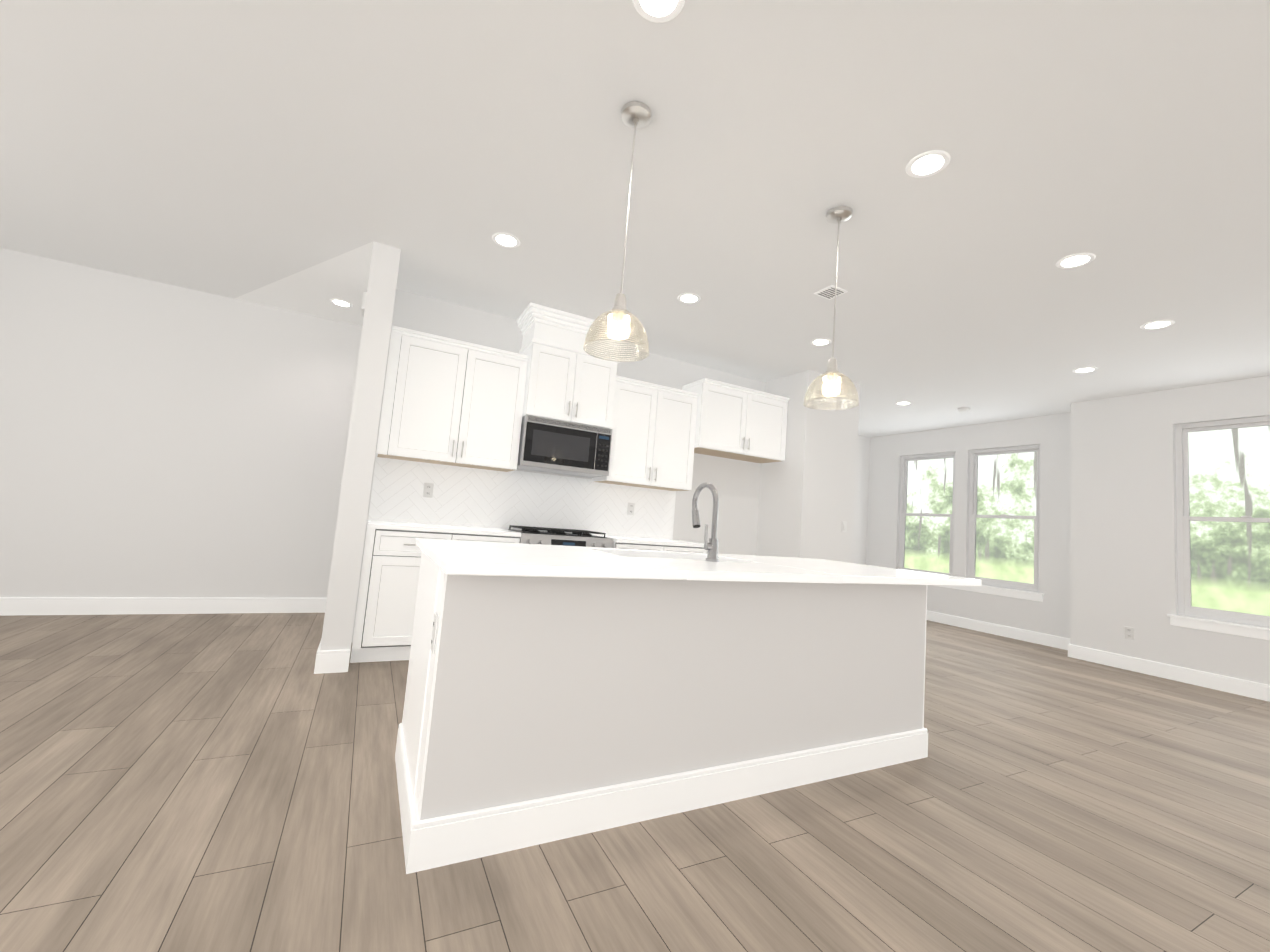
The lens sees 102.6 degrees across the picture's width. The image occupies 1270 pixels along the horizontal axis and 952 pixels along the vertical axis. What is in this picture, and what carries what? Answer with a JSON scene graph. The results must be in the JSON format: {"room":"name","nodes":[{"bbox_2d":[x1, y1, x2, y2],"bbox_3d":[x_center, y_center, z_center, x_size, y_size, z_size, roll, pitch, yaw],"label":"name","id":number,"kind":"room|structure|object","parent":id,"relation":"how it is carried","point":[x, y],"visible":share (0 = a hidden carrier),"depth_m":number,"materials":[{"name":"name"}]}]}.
{"room":"kitchen","nodes":[
{"label":"kitchen","id":0,"kind":"room"},
{"bbox_2d":[0,613,1269,951],"bbox_3d":[0.951,1.331,1.664,11.240,0.060,9.270,7,-6,-27],"label":"floor","id":1,"kind":"structure","parent":0,"point":[200,783],"depth_m":1.79,"materials":[{"name":"brown wood"}]},
{"bbox_2d":[350,527,417,662],"bbox_3d":[-1.813,0.812,3.642,0.285,0.888,0.629,7,-6,-27],"label":"base cabinet","id":2,"kind":"object","parent":1,"relation":"on","point":[384,590],"depth_m":3.38,"materials":[{"name":"white wood"}]},
{"bbox_2d":[367,519,520,538],"bbox_3d":[-1.448,0.396,3.847,1.024,0.032,0.639,7,-6,-27],"label":"countertop","id":3,"kind":"structure","parent":2,"relation":"on","point":[445,528],"depth_m":3.66,"materials":[{"name":"white stone"}]},
{"bbox_2d":[402,531,449,659],"bbox_3d":[-1.598,0.840,3.764,0.212,0.888,0.609,7,-6,-27],"label":"base cabinet","id":4,"kind":"object","parent":1,"relation":"on","point":[414,571],"depth_m":3.47,"materials":[{"name":"white wood"}]},
{"bbox_2d":[446,535,477,540],"bbox_3d":[-1.410,0.864,3.861,0.213,0.888,0.609,7,-6,-27],"label":"base cabinet","id":5,"kind":"object","parent":1,"relation":"on","point":[452,537],"depth_m":3.62,"materials":[{"name":"white wood"}]},
{"bbox_2d":[478,535,519,542],"bbox_3d":[-1.177,0.893,3.980,0.314,0.888,0.609,7,-6,-27],"label":"base cabinet","id":6,"kind":"object","parent":1,"relation":"on","point":[487,538],"depth_m":3.73,"materials":[{"name":"white"}]},
{"bbox_2d":[508,525,612,547],"bbox_3d":[-0.671,0.920,4.205,0.772,0.955,0.665,7,-6,-27],"label":"range","id":7,"kind":"object","parent":1,"relation":"on","point":[550,536],"visible":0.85,"depth_m":4.06,"materials":[{"name":"silver metal"}]},
{"bbox_2d":[613,539,633,548],"bbox_3d":[-0.265,1.008,4.449,0.167,0.888,0.609,7,-6,-27],"label":"base cabinet","id":8,"kind":"object","parent":1,"relation":"on","point":[615,545],"depth_m":4.20,"materials":[{"name":"white wood"}]},
{"bbox_2d":[634,543,657,549],"bbox_3d":[-0.097,1.029,4.535,0.213,0.888,0.609,7,-6,-27],"label":"base cabinet","id":9,"kind":"object","parent":1,"relation":"on","point":[643,546],"depth_m":4.29,"materials":[{"name":"white wood"}]},
{"bbox_2d":[395,554,927,873],"bbox_3d":[0.264,0.867,2.416,2.429,0.888,0.785,7,-6,-27],"label":"kitchen island","id":10,"kind":"object","parent":1,"relation":"on","point":[555,692],"depth_m":1.86,"materials":[{"name":"white paint"}]},
{"bbox_2d":[416,538,981,585],"bbox_3d":[0.357,0.407,2.369,2.475,0.032,1.025,7,-6,-27],"label":"island countertop","id":11,"kind":"structure","parent":10,"relation":"on","point":[452,558],"depth_m":1.92,"materials":[{"name":"white stone"}]},
{"bbox_2d":[627,554,726,561],"bbox_3d":[0.181,0.517,2.460,0.764,0.223,0.424,7,-6,-27],"label":"sink","id":12,"kind":"object","parent":11,"relation":"in","point":[628,555],"depth_m":2.65,"materials":[{"name":"white ceramic"}]},
{"bbox_2d":[692,482,722,561],"bbox_3d":[0.308,0.204,2.339,0.095,0.358,0.211,7,-6,-27],"label":"faucet","id":13,"kind":"object","parent":11,"relation":"on","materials":[{"name":"silver metal"}]},
{"bbox_2d":[658,547,665,550],"bbox_3d":[0.091,1.052,4.632,0.212,0.888,0.609,7,-6,-27],"label":"base cabinet","id":14,"kind":"object","parent":1,"relation":"on","point":[659,548],"depth_m":4.36,"materials":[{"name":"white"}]},
{"bbox_2d":[666,547,701,552],"bbox_3d":[0.265,1.074,4.715,0.333,0.888,0.620,7,-6,-27],"label":"base cabinet","id":15,"kind":"object","parent":1,"relation":"on","point":[682,549],"depth_m":4.48,"materials":[{"name":"white wood"}]},
{"bbox_2d":[594,535,703,546],"bbox_3d":[0.115,0.592,4.650,0.929,0.032,0.639,7,-6,-27],"label":"countertop","id":16,"kind":"structure","parent":15,"relation":"on","point":[617,538],"depth_m":4.42,"materials":[{"name":"white stone"}]},
{"bbox_2d":[0,242,1269,684],"bbox_3d":[1.046,-0.070,1.821,11.240,2.765,9.340,7,-6,-27],"label":"wall","id":17,"kind":"structure","parent":0,"point":[160,440],"depth_m":4.56,"materials":[{"name":"white paint"}]},
{"bbox_2d":[0,597,326,615],"bbox_3d":[-2.607,1.242,4.901,7.570,0.135,0.021,7,-6,-27],"label":"baseboard","id":18,"kind":"structure","parent":17,"relation":"attached to","point":[9,606],"depth_m":4.20,"materials":[{"name":"white wood"}]},
{"bbox_2d":[314,638,327,673],"bbox_3d":[-2.123,1.152,3.472,0.031,0.135,0.856,7,-6,-27],"label":"baseboard","id":19,"kind":"structure","parent":17,"relation":"attached to","point":[321,660],"depth_m":3.10,"materials":[{"name":"white wood"}]},
{"bbox_2d":[361,292,366,316],"bbox_3d":[-1.962,-1.245,3.700,0.041,0.130,0.180,7,-6,-27],"label":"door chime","id":20,"kind":"object","parent":17,"relation":"attached to","point":[363,303],"visible":0.54,"depth_m":3.62,"materials":[{"name":"white plastic"}]},
{"bbox_2d":[376,327,433,462],"bbox_3d":[-1.771,-0.597,3.905,0.285,0.920,0.324,7,-6,-27],"label":"upper cabinet","id":21,"kind":"object","parent":17,"relation":"attached to","point":[406,396],"depth_m":3.77,"materials":[{"name":"white wood"}]},
{"bbox_2d":[423,483,433,497],"bbox_3d":[-1.665,0.114,4.103,0.072,0.116,0.008,7,-6,-27],"label":"outlet","id":22,"kind":"object","parent":17,"relation":"attached to","point":[428,490],"visible":1,"depth_m":4.10,"materials":[{"name":"white plastic"}]},
{"bbox_2d":[422,339,465,466],"bbox_3d":[-1.556,-0.569,4.027,0.212,0.920,0.304,7,-6,-27],"label":"upper cabinet","id":23,"kind":"object","parent":17,"relation":"attached to","point":[453,412],"depth_m":3.89,"materials":[{"name":"white wood"}]},
{"bbox_2d":[450,343,489,470],"bbox_3d":[-1.368,-0.545,4.123,0.213,0.920,0.304,7,-6,-27],"label":"upper cabinet","id":24,"kind":"object","parent":17,"relation":"attached to","point":[471,415],"depth_m":3.98,"materials":[{"name":"white wood"}]},
{"bbox_2d":[474,351,517,470],"bbox_3d":[-1.180,-0.522,4.220,0.212,0.920,0.304,7,-6,-27],"label":"upper cabinet","id":25,"kind":"object","parent":17,"relation":"attached to","point":[503,367],"depth_m":4.08,"materials":[{"name":"white wood"}]},
{"bbox_2d":[502,355,525,474],"bbox_3d":[-1.041,-0.504,4.291,0.102,0.920,0.304,7,-6,-27],"label":"upper cabinet","id":26,"kind":"object","parent":17,"relation":"attached to","point":[520,379],"depth_m":4.15,"materials":[{"name":"white wood"}]},
{"bbox_2d":[520,311,588,350],"bbox_3d":[-0.572,-1.174,4.525,0.767,0.205,0.380,7,-6,-27],"label":"crown molding","id":27,"kind":"structure","parent":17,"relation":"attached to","point":[540,326],"depth_m":4.28,"materials":[{"name":"white wood"}]},
{"bbox_2d":[518,335,617,430],"bbox_3d":[-0.604,-0.759,4.486,0.767,0.630,0.384,7,-6,-27],"label":"upper cabinet","id":28,"kind":"object","parent":17,"relation":"attached to","point":[564,382],"depth_m":4.30,"materials":[{"name":"white wood"}]},
{"bbox_2d":[517,415,612,477],"bbox_3d":[-0.641,-0.240,4.430,0.772,0.412,0.396,7,-6,-27],"label":"over-the-range microwave","id":29,"kind":"object","parent":28,"relation":"attached to","point":[547,445],"visible":1,"depth_m":4.25,"materials":[{"name":"silver metal"}]},
{"bbox_2d":[590,379,633,486],"bbox_3d":[-0.223,-0.402,4.711,0.167,0.920,0.304,7,-6,-27],"label":"upper cabinet","id":30,"kind":"object","parent":17,"relation":"attached to","point":[617,468],"depth_m":4.58,"materials":[{"name":"white wood"}]},
{"bbox_2d":[627,503,634,514],"bbox_3d":[-0.039,0.318,4.938,0.072,0.116,0.008,7,-6,-27],"label":"outlet","id":31,"kind":"object","parent":17,"relation":"attached to","point":[630,510],"visible":1,"depth_m":4.93,"materials":[{"name":"white plastic"}]},
{"bbox_2d":[614,383,653,486],"bbox_3d":[-0.055,-0.381,4.798,0.213,0.920,0.304,7,-6,-27],"label":"upper cabinet","id":32,"kind":"object","parent":17,"relation":"attached to","point":[640,394],"depth_m":4.66,"materials":[{"name":"white wood"}]},
{"bbox_2d":[642,387,661,490],"bbox_3d":[0.133,-0.357,4.894,0.212,0.920,0.304,7,-6,-27],"label":"upper cabinet","id":33,"kind":"object","parent":17,"relation":"attached to","point":[656,399],"depth_m":4.73,"materials":[{"name":"white wood"}]},
{"bbox_2d":[654,387,693,490],"bbox_3d":[0.305,-0.336,4.977,0.330,0.920,0.315,7,-6,-27],"label":"upper cabinet","id":34,"kind":"object","parent":17,"relation":"attached to","point":[676,425],"depth_m":4.84,"materials":[{"name":"white wood"}]},
{"bbox_2d":[690,395,697,489],"bbox_3d":[0.457,-0.316,5.061,0.099,0.920,0.304,7,-6,-27],"label":"upper cabinet","id":35,"kind":"object","parent":17,"relation":"attached to","point":[695,396],"depth_m":4.92,"materials":[{"name":"white wood"}]},
{"bbox_2d":[682,379,788,462],"bbox_3d":[1.038,-0.533,5.328,1.098,0.650,0.384,7,-6,-27],"label":"upper cabinet","id":36,"kind":"object","parent":17,"relation":"attached to","point":[737,423],"depth_m":5.14,"materials":[{"name":"white wood"}]},
{"bbox_2d":[842,521,846,531],"bbox_3d":[2.217,0.537,5.383,0.072,0.116,0.012,7,-6,-27],"label":"light switch","id":37,"kind":"object","parent":17,"relation":"attached to","point":[844,526],"visible":1,"depth_m":5.38,"materials":[{"name":"white plastic"}]},
{"bbox_2d":[898,452,954,575],"bbox_3d":[4.333,0.577,7.538,0.062,1.820,0.860,7,-6,-27],"label":"window","id":38,"kind":"structure","parent":17,"relation":"in","point":[904,513],"depth_m":7.63,"materials":[{"name":"white plastic"}]},
{"bbox_2d":[926,610,1069,648],"bbox_3d":[4.371,1.978,6.936,0.020,0.135,2.920,7,-6,-27],"label":"baseboard","id":39,"kind":"structure","parent":17,"relation":"attached to","point":[991,628],"depth_m":6.44,"materials":[{"name":"white wood"}]},
{"bbox_2d":[968,445,1039,592],"bbox_3d":[4.808,0.532,6.625,0.062,1.820,0.860,7,-6,-27],"label":"window","id":40,"kind":"structure","parent":17,"relation":"in","point":[974,483],"depth_m":6.64,"materials":[{"name":"white plastic"}]},
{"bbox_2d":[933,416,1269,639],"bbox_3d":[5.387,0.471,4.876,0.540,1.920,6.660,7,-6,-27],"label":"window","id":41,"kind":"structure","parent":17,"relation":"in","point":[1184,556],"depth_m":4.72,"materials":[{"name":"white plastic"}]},
{"bbox_2d":[1124,626,1133,639],"bbox_3d":[4.895,1.554,5.041,0.008,0.116,0.072,7,-6,-27],"label":"electrical outlet","id":42,"kind":"object","parent":17,"relation":"attached to","point":[1128,632],"visible":1,"depth_m":5.04,"materials":[{"name":"white plastic"}]},
{"bbox_2d":[1064,641,1269,701],"bbox_3d":[6.060,1.732,2.719,0.020,0.135,6.166,7,-6,-27],"label":"baseboard","id":43,"kind":"structure","parent":17,"relation":"attached to","point":[1256,690],"depth_m":4.73,"materials":[{"name":"white wood"}]},
{"bbox_2d":[0,0,1269,437],"bbox_3d":[1.173,-1.474,1.917,11.240,0.060,9.270,7,-6,-27],"label":"ceiling","id":44,"kind":"structure","parent":0,"point":[300,156],"depth_m":2.48,"materials":[{"name":"white paint"}]},
{"bbox_2d":[330,299,352,307],"bbox_3d":[-2.566,-1.509,4.447,0.176,0.006,0.176,7,-6,-27],"label":"recessed light","id":45,"kind":"object","parent":44,"relation":"in","point":[341,303],"visible":1,"depth_m":4.44,"materials":[{"name":"white plastic"}]},
{"bbox_2d":[492,232,519,247],"bbox_3d":[-0.811,-1.482,3.204,0.176,0.006,0.176,7,-6,-27],"label":"recessed light","id":46,"kind":"object","parent":44,"relation":"in","point":[504,239],"visible":1,"depth_m":3.19,"materials":[{"name":"white plastic"}]},
{"bbox_2d":[583,101,651,361],"bbox_3d":[-0.035,-1.008,2.084,0.266,1.025,0.266,7,-6,-27],"label":"pendant light","id":47,"kind":"object","parent":44,"relation":"hanging from","point":[617,333],"visible":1,"depth_m":2.07,"materials":[{"name":"clear glass"}]},
{"bbox_2d":[632,0,684,22],"bbox_3d":[0.076,-1.552,1.649,0.176,0.006,0.176,7,-6,-27],"label":"recessed light","id":48,"kind":"object","parent":44,"relation":"in","point":[658,11],"visible":1,"depth_m":1.69,"materials":[{"name":"white plastic"}]},
{"bbox_2d":[677,293,700,303],"bbox_3d":[0.405,-1.331,3.817,0.176,0.006,0.176,7,-6,-27],"label":"recessed light","id":49,"kind":"object","parent":44,"relation":"in","point":[689,298],"visible":1,"depth_m":3.81,"materials":[{"name":"white"}]},
{"bbox_2d":[810,338,831,345],"bbox_3d":[1.633,-1.174,4.471,0.176,0.006,0.176,7,-6,-27],"label":"recessed light","id":50,"kind":"object","parent":44,"relation":"in","point":[820,342],"visible":1,"depth_m":4.46,"materials":[{"name":"white"}]},
{"bbox_2d":[814,285,847,299],"bbox_3d":[1.363,-1.277,3.546,0.160,0.009,0.160,7,-6,-27],"label":"ceiling vent","id":51,"kind":"object","parent":44,"relation":"in","point":[828,292],"visible":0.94,"depth_m":3.54,"materials":[{"name":"white metal"}]},
{"bbox_2d":[803,206,858,409],"bbox_3d":[1.035,-0.873,2.633,0.266,1.025,0.266,7,-6,-27],"label":"pendant light","id":52,"kind":"object","parent":44,"relation":"hanging from","point":[831,388],"visible":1,"depth_m":2.59,"materials":[{"name":"clear glass"}]},
{"bbox_2d":[896,401,911,404],"bbox_3d":[3.280,-0.887,6.215,0.176,0.006,0.176,7,-6,-27],"label":"recessed light","id":53,"kind":"object","parent":44,"relation":"in","point":[903,403],"visible":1,"depth_m":6.20,"materials":[{"name":"white"}]},
{"bbox_2d":[905,150,950,177],"bbox_3d":[1.314,-1.397,2.285,0.176,0.006,0.176,7,-6,-27],"label":"recessed light","id":54,"kind":"object","parent":44,"relation":"in","point":[927,163],"visible":1,"depth_m":2.28,"materials":[{"name":"white plastic"}]},
{"bbox_2d":[958,407,969,411],"bbox_3d":[4.023,-0.809,6.226,0.132,0.041,0.132,7,-6,-27],"label":"smoke detector","id":55,"kind":"object","parent":44,"relation":"attached to","point":[963,409],"visible":1,"depth_m":6.18,"materials":[{"name":"white plastic"}]},
{"bbox_2d":[1055,253,1095,268],"bbox_3d":[2.542,-1.240,2.938,0.176,0.006,0.176,7,-6,-27],"label":"recessed light","id":56,"kind":"object","parent":44,"relation":"in","point":[1074,260],"visible":1,"depth_m":2.93,"materials":[{"name":"white plastic"}]},
{"bbox_2d":[1072,367,1097,372],"bbox_3d":[4.100,-0.964,4.638,0.176,0.006,0.176,7,-6,-27],"label":"recessed light","id":57,"kind":"object","parent":44,"relation":"in","point":[1085,369],"visible":1,"depth_m":4.63,"materials":[{"name":"white plastic"}]},
{"bbox_2d":[1140,320,1174,329],"bbox_3d":[3.743,-1.082,3.645,0.176,0.006,0.176,7,-6,-27],"label":"recessed light","id":58,"kind":"object","parent":44,"relation":"in","point":[1158,324],"visible":1,"depth_m":3.64,"materials":[{"name":"white"}]},
{"label":"outside","id":59,"kind":"structure","parent":0,"visible":0},
{"bbox_2d":[904,426,1269,615],"bbox_3d":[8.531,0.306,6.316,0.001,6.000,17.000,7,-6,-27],"label":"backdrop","id":60,"kind":"structure","parent":59,"point":[1197,489],"depth_m":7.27,"materials":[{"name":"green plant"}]}
]}

